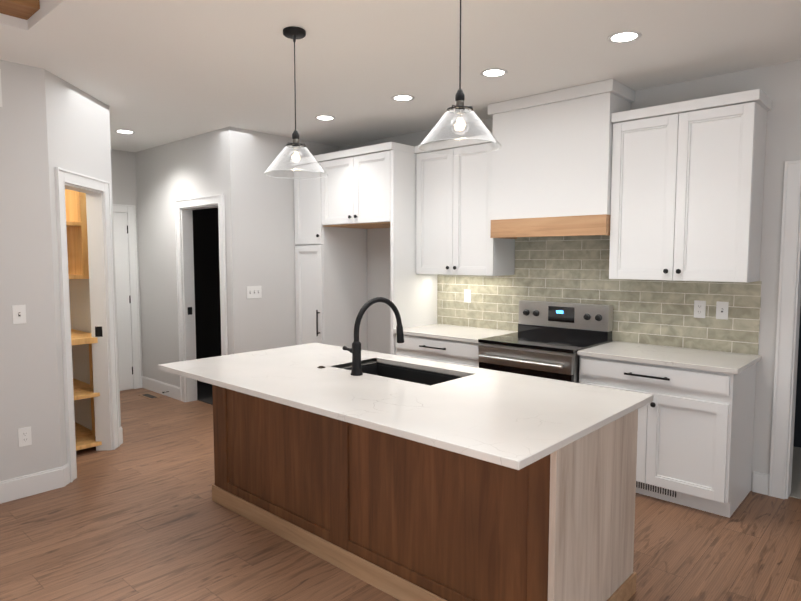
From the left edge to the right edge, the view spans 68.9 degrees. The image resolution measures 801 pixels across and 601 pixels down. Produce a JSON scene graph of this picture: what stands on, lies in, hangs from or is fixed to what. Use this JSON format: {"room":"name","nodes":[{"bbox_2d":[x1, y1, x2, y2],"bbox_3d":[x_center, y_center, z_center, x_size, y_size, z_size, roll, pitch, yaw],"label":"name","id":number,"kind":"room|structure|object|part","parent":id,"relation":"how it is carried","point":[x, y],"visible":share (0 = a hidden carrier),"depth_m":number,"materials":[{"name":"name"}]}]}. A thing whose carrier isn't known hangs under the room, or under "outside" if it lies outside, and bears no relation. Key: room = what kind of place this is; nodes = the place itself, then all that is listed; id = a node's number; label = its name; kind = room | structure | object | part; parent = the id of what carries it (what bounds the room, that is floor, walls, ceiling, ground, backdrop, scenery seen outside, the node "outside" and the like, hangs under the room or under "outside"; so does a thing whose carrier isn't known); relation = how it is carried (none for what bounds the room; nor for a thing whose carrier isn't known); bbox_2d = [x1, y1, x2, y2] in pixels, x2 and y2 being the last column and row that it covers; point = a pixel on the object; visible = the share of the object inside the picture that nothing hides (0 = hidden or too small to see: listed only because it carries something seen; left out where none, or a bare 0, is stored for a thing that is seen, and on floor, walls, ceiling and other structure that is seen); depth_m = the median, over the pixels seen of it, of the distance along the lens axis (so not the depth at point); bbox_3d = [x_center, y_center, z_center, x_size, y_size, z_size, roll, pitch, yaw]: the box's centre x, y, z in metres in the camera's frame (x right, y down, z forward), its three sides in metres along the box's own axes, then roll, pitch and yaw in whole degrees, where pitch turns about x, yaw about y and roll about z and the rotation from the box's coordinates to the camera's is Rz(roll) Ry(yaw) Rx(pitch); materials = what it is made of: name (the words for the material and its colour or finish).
{"room":"kitchen","nodes":[
{"label":"kitchen","id":0,"kind":"room"},
{"bbox_2d":[0,60,61,480],"bbox_3d":[-4.322,0.050,1.662,0.120,2.735,5.970,4,6,42],"label":"wall","id":1,"kind":"structure","parent":0,"point":[29,392],"depth_m":3.71,"materials":[{"name":"grey paint"}]},
{"bbox_2d":[0,69,1,106],"bbox_3d":[-2.560,-1.282,3.405,0.018,0.225,0.400,4,6,42],"label":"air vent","id":2,"kind":"object","parent":1,"relation":"in","point":[0,91],"visible":1,"depth_m":3.56,"materials":[{"name":"white"}]},
{"bbox_2d":[12,305,25,323],"bbox_3d":[-2.403,0.088,3.684,0.013,0.118,0.072,4,6,42],"label":"light switch","id":3,"kind":"object","parent":1,"relation":"attached to","point":[19,313],"visible":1,"depth_m":3.68,"materials":[{"name":"white plastic"}]},
{"bbox_2d":[18,427,31,446],"bbox_3d":[-2.407,0.874,3.744,0.007,0.118,0.072,4,6,42],"label":"outlet","id":4,"kind":"object","parent":1,"relation":"attached to","point":[24,437],"visible":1,"depth_m":3.74,"materials":[{"name":"white plastic"}]},
{"bbox_2d":[0,160,800,503],"bbox_3d":[-2.494,0.317,2.152,7.118,2.128,9.120,4,6,42],"label":"door trim","id":5,"kind":"structure","parent":1,"relation":"attached to","point":[776,482],"depth_m":4.51,"materials":[{"name":"white wood"}]},
{"bbox_2d":[44,69,120,465],"bbox_3d":[-3.036,-0.194,4.899,2.580,2.735,0.735,4,6,42],"label":"wall","id":6,"kind":"structure","parent":0,"point":[78,130],"depth_m":4.21,"materials":[{"name":"grey paint"}]},
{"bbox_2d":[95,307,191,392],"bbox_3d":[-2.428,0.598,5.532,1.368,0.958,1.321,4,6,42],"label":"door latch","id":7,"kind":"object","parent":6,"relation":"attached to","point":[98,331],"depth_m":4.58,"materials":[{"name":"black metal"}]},
{"bbox_2d":[111,149,142,390],"bbox_3d":[-3.735,-0.286,6.135,0.120,2.735,4.600,4,6,42],"label":"wall","id":8,"kind":"structure","parent":0,"point":[123,165],"depth_m":6.64,"materials":[{"name":"grey paint"}]},
{"bbox_2d":[113,212,132,389],"bbox_3d":[-3.369,0.034,6.460,0.016,2.024,0.761,4,6,42],"label":"hall door","id":9,"kind":"structure","parent":8,"relation":"in","point":[123,299],"depth_m":6.67,"materials":[{"name":"white wood"}]},
{"bbox_2d":[135,129,223,401],"bbox_3d":[-2.313,-0.293,6.221,1.870,2.735,0.120,4,6,42],"label":"wall","id":10,"kind":"structure","parent":0,"point":[168,175],"depth_m":6.37,"materials":[{"name":"grey paint"}]},
{"bbox_2d":[192,208,221,404],"bbox_3d":[-1.862,-0.329,6.715,1.868,2.734,1.218,4,6,42],"label":"doorway","id":11,"kind":"object","parent":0,"point":[207,279],"visible":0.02,"depth_m":7.43,"materials":[{"name":"black"}]},
{"bbox_2d":[222,126,338,354],"bbox_3d":[-1.161,-0.276,6.000,0.134,2.735,1.340,4,6,42],"label":"wall","id":12,"kind":"structure","parent":0,"point":[260,245],"depth_m":5.67,"materials":[{"name":"grey paint"}]},
{"bbox_3d":[-1.412,-0.082,5.647,0.013,0.118,0.164,4,6,42],"label":"three-gang light switch in the hall","id":13,"kind":"part","parent":12,"relation":"part of","materials":[{"name":"white plastic"}]},
{"bbox_2d":[0,388,800,600],"bbox_3d":[-2.165,1.429,1.895,12.000,0.050,9.060,4,6,42],"label":"floor","id":14,"kind":"structure","parent":0,"point":[138,514],"depth_m":3.16,"materials":[{"name":"brown wood"}]},
{"bbox_2d":[65,189,101,450],"bbox_3d":[-2.879,0.021,4.820,1.080,2.320,0.420,4,6,42],"label":"pantry shelving","id":15,"kind":"object","parent":14,"relation":"on","point":[77,243],"visible":0.17,"depth_m":4.77,"materials":[{"name":"beige wood"}]},
{"bbox_2d":[139,393,160,399],"bbox_3d":[-2.776,1.058,6.460,0.300,0.004,0.120,4,6,42],"label":"floor vent","id":16,"kind":"object","parent":14,"relation":"in","point":[149,396],"visible":1,"depth_m":6.44,"materials":[{"name":"brown"}]},
{"bbox_2d":[291,155,366,350],"bbox_3d":[-0.720,-0.174,6.092,0.427,2.516,0.618,4,6,42],"label":"tall cabinet","id":17,"kind":"object","parent":14,"relation":"on","point":[331,261],"depth_m":5.88,"materials":[{"name":"white wood"}]},
{"bbox_2d":[212,385,637,600],"bbox_3d":[-0.058,0.871,3.162,2.370,0.874,0.798,4,6,42],"label":"kitchen island","id":18,"kind":"object","parent":14,"relation":"on","point":[401,478],"depth_m":2.56,"materials":[{"name":"brown wood"}]},
{"bbox_2d":[158,343,653,472],"bbox_3d":[-0.133,0.422,3.081,2.440,0.030,1.195,4,6,42],"label":"island countertop","id":19,"kind":"structure","parent":18,"relation":"on","point":[505,420],"depth_m":2.61,"materials":[{"name":"white stone"}]},
{"bbox_2d":[342,297,403,376],"bbox_3d":[-0.148,0.184,3.292,0.136,0.412,0.408,4,6,42],"label":"faucet","id":20,"kind":"object","parent":19,"relation":"on","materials":[{"name":"black metal"}]},
{"bbox_2d":[338,361,461,384],"bbox_3d":[-0.004,0.525,3.297,0.800,0.231,0.416,4,6,42],"label":"sink","id":21,"kind":"object","parent":19,"relation":"in","point":[387,368],"depth_m":3.51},
{"bbox_2d":[396,334,480,367],"bbox_3d":[0.478,0.729,5.039,0.922,0.874,0.664,4,6,42],"label":"base cabinet","id":22,"kind":"object","parent":14,"relation":"on","point":[448,351],"visible":0.25,"depth_m":4.77,"materials":[{"name":"white wood"}]},
{"bbox_2d":[393,324,516,343],"bbox_3d":[0.490,0.277,5.017,0.928,0.030,0.630,4,6,42],"label":"countertop","id":23,"kind":"structure","parent":22,"relation":"on","point":[458,333],"depth_m":4.91,"materials":[{"name":"white stone"}]},
{"bbox_2d":[478,300,612,382],"bbox_3d":[1.071,0.624,4.415,0.768,1.178,0.721,4,6,42],"label":"range","id":24,"kind":"object","parent":14,"relation":"on","point":[548,340],"visible":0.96,"depth_m":4.36,"materials":[{"name":"silver metal"}]},
{"bbox_2d":[579,356,756,517],"bbox_3d":[1.744,0.815,3.893,0.934,0.874,0.664,4,6,42],"label":"base cabinet","id":25,"kind":"object","parent":14,"relation":"on","point":[695,438],"visible":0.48,"depth_m":3.57,"materials":[{"name":"white wood"}]},
{"bbox_2d":[577,341,760,373],"bbox_3d":[1.764,0.363,3.864,0.964,0.030,0.630,4,6,42],"label":"countertop","id":26,"kind":"structure","parent":25,"relation":"on","point":[718,361],"depth_m":3.75,"materials":[{"name":"white stone"}]},
{"bbox_2d":[0,0,800,151],"bbox_3d":[-0.841,-1.642,3.127,12.000,0.420,13.000,4,6,42],"label":"ceiling","id":27,"kind":"structure","parent":0,"point":[152,73],"depth_m":3.44,"materials":[{"name":"white paint"}]},
{"bbox_2d":[0,0,39,19],"bbox_3d":[-3.809,-1.439,0.900,0.209,0.249,5.699,4,6,42],"label":"wood ceiling beam","id":28,"kind":"structure","parent":27,"relation":"attached to","point":[25,9],"depth_m":2.94,"materials":[{"name":"brown wood"}]},
{"bbox_2d":[115,130,134,133],"bbox_3d":[-2.638,-1.614,5.591,0.176,0.004,0.176,4,6,42],"label":"recessed light","id":29,"kind":"object","parent":27,"relation":"in","point":[125,131],"visible":1,"depth_m":5.57,"materials":[{"name":"white"}]},
{"bbox_2d":[263,26,327,178],"bbox_3d":[-0.562,-1.052,3.121,0.344,0.754,0.344,4,6,42],"label":"pendant light","id":30,"kind":"object","parent":27,"relation":"hanging from","point":[293,33],"visible":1,"depth_m":3.11,"materials":[{"name":"black"}]},
{"bbox_2d":[315,115,334,120],"bbox_3d":[-0.649,-1.572,5.030,0.176,0.004,0.176,4,6,42],"label":"recessed light","id":31,"kind":"object","parent":27,"relation":"in","point":[324,117],"visible":0.98,"depth_m":5.01,"materials":[{"name":"white"}]},
{"bbox_2d":[391,95,414,100],"bbox_3d":[0.018,-1.524,4.399,0.176,0.004,0.176,4,6,42],"label":"recessed light","id":32,"kind":"object","parent":27,"relation":"in","point":[402,97],"visible":1,"depth_m":4.39,"materials":[{"name":"white"}]},
{"bbox_2d":[418,0,501,154],"bbox_3d":[0.245,-1.002,2.390,0.344,0.744,0.344,4,6,42],"label":"pendant light","id":33,"kind":"object","parent":27,"relation":"hanging from","point":[459,107],"visible":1,"depth_m":2.39,"materials":[{"name":"black"}]},
{"bbox_2d":[480,68,507,77],"bbox_3d":[0.607,-1.479,3.799,0.176,0.004,0.176,4,6,42],"label":"recessed light","id":34,"kind":"object","parent":27,"relation":"in","point":[494,72],"visible":1,"depth_m":3.79,"materials":[{"name":"white"}]},
{"bbox_2d":[607,31,641,43],"bbox_3d":[1.217,-1.433,3.179,0.176,0.004,0.176,4,6,42],"label":"recessed light","id":35,"kind":"object","parent":27,"relation":"in","point":[624,37],"visible":1,"depth_m":3.18,"materials":[{"name":"white"}]},
{"bbox_2d":[339,60,800,495],"bbox_3d":[1.565,-0.165,4.516,10.150,2.735,0.120,4,6,42],"label":"wall","id":36,"kind":"structure","parent":0,"point":[779,85],"depth_m":3.77,"materials":[{"name":"grey paint"}]},
{"bbox_2d":[319,142,415,229],"bbox_3d":[-0.221,-1.059,5.571,0.919,0.672,0.618,4,6,42],"label":"upper cabinet","id":37,"kind":"object","parent":36,"relation":"attached to","point":[348,201],"depth_m":5.23,"materials":[{"name":"white wood"}]},
{"bbox_2d":[414,134,514,275],"bbox_3d":[0.545,-0.791,5.071,0.824,1.132,0.357,4,6,42],"label":"upper cabinet","id":38,"kind":"object","parent":36,"relation":"attached to","point":[453,208],"visible":0.77,"depth_m":4.93,"materials":[{"name":"white wood"}]},
{"bbox_2d":[488,79,634,238],"bbox_3d":[1.189,-1.005,4.441,1.000,1.043,0.398,4,6,42],"label":"range hood","id":39,"kind":"object","parent":36,"relation":"attached to","point":[552,166],"visible":0.81,"depth_m":4.26,"materials":[{"name":"white wood"}]},
{"bbox_2d":[437,235,761,354],"bbox_3d":[1.334,-0.139,4.638,2.650,0.854,0.009,4,6,42],"label":"tile backsplash","id":40,"kind":"structure","parent":36,"relation":"attached to","point":[570,269],"depth_m":4.43,"materials":[{"name":"beige tile"}]},
{"bbox_2d":[464,289,470,302],"bbox_3d":[0.607,-0.040,5.295,0.072,0.118,0.007,4,6,42],"label":"outlet","id":41,"kind":"object","parent":40,"relation":"attached to","point":[467,296],"visible":1,"depth_m":5.29,"materials":[{"name":"white plastic"}]},
{"bbox_2d":[694,300,705,317],"bbox_3d":[2.046,0.060,3.993,0.072,0.118,0.007,4,6,42],"label":"outlet","id":42,"kind":"object","parent":40,"relation":"attached to","point":[699,309],"visible":1,"depth_m":3.99,"materials":[{"name":"white plastic"}]},
{"bbox_2d":[716,301,728,319],"bbox_3d":[2.146,0.067,3.898,0.072,0.118,0.013,4,6,42],"label":"light switch","id":43,"kind":"object","parent":40,"relation":"attached to","point":[721,310],"visible":1,"depth_m":3.90,"materials":[{"name":"white plastic"}]},
{"bbox_2d":[609,89,771,282],"bbox_3d":[1.881,-0.701,3.862,0.878,1.132,0.357,4,6,42],"label":"upper cabinet","id":44,"kind":"object","parent":36,"relation":"attached to","point":[687,183],"visible":1,"depth_m":3.71,"materials":[{"name":"white wood"}]},
{"bbox_2d":[789,446,800,498],"bbox_3d":[2.204,1.066,6.695,12.000,0.054,3.940,4,6,42],"label":"floor","id":45,"kind":"structure","parent":0,"point":[796,480],"depth_m":4.13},
{"bbox_2d":[793,306,800,447],"bbox_3d":[3.897,-0.133,4.088,3.320,2.735,0.120,4,6,42],"label":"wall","id":46,"kind":"structure","parent":0,"point":[797,434],"depth_m":4.70,"materials":[{"name":"grey paint"}]}
]}

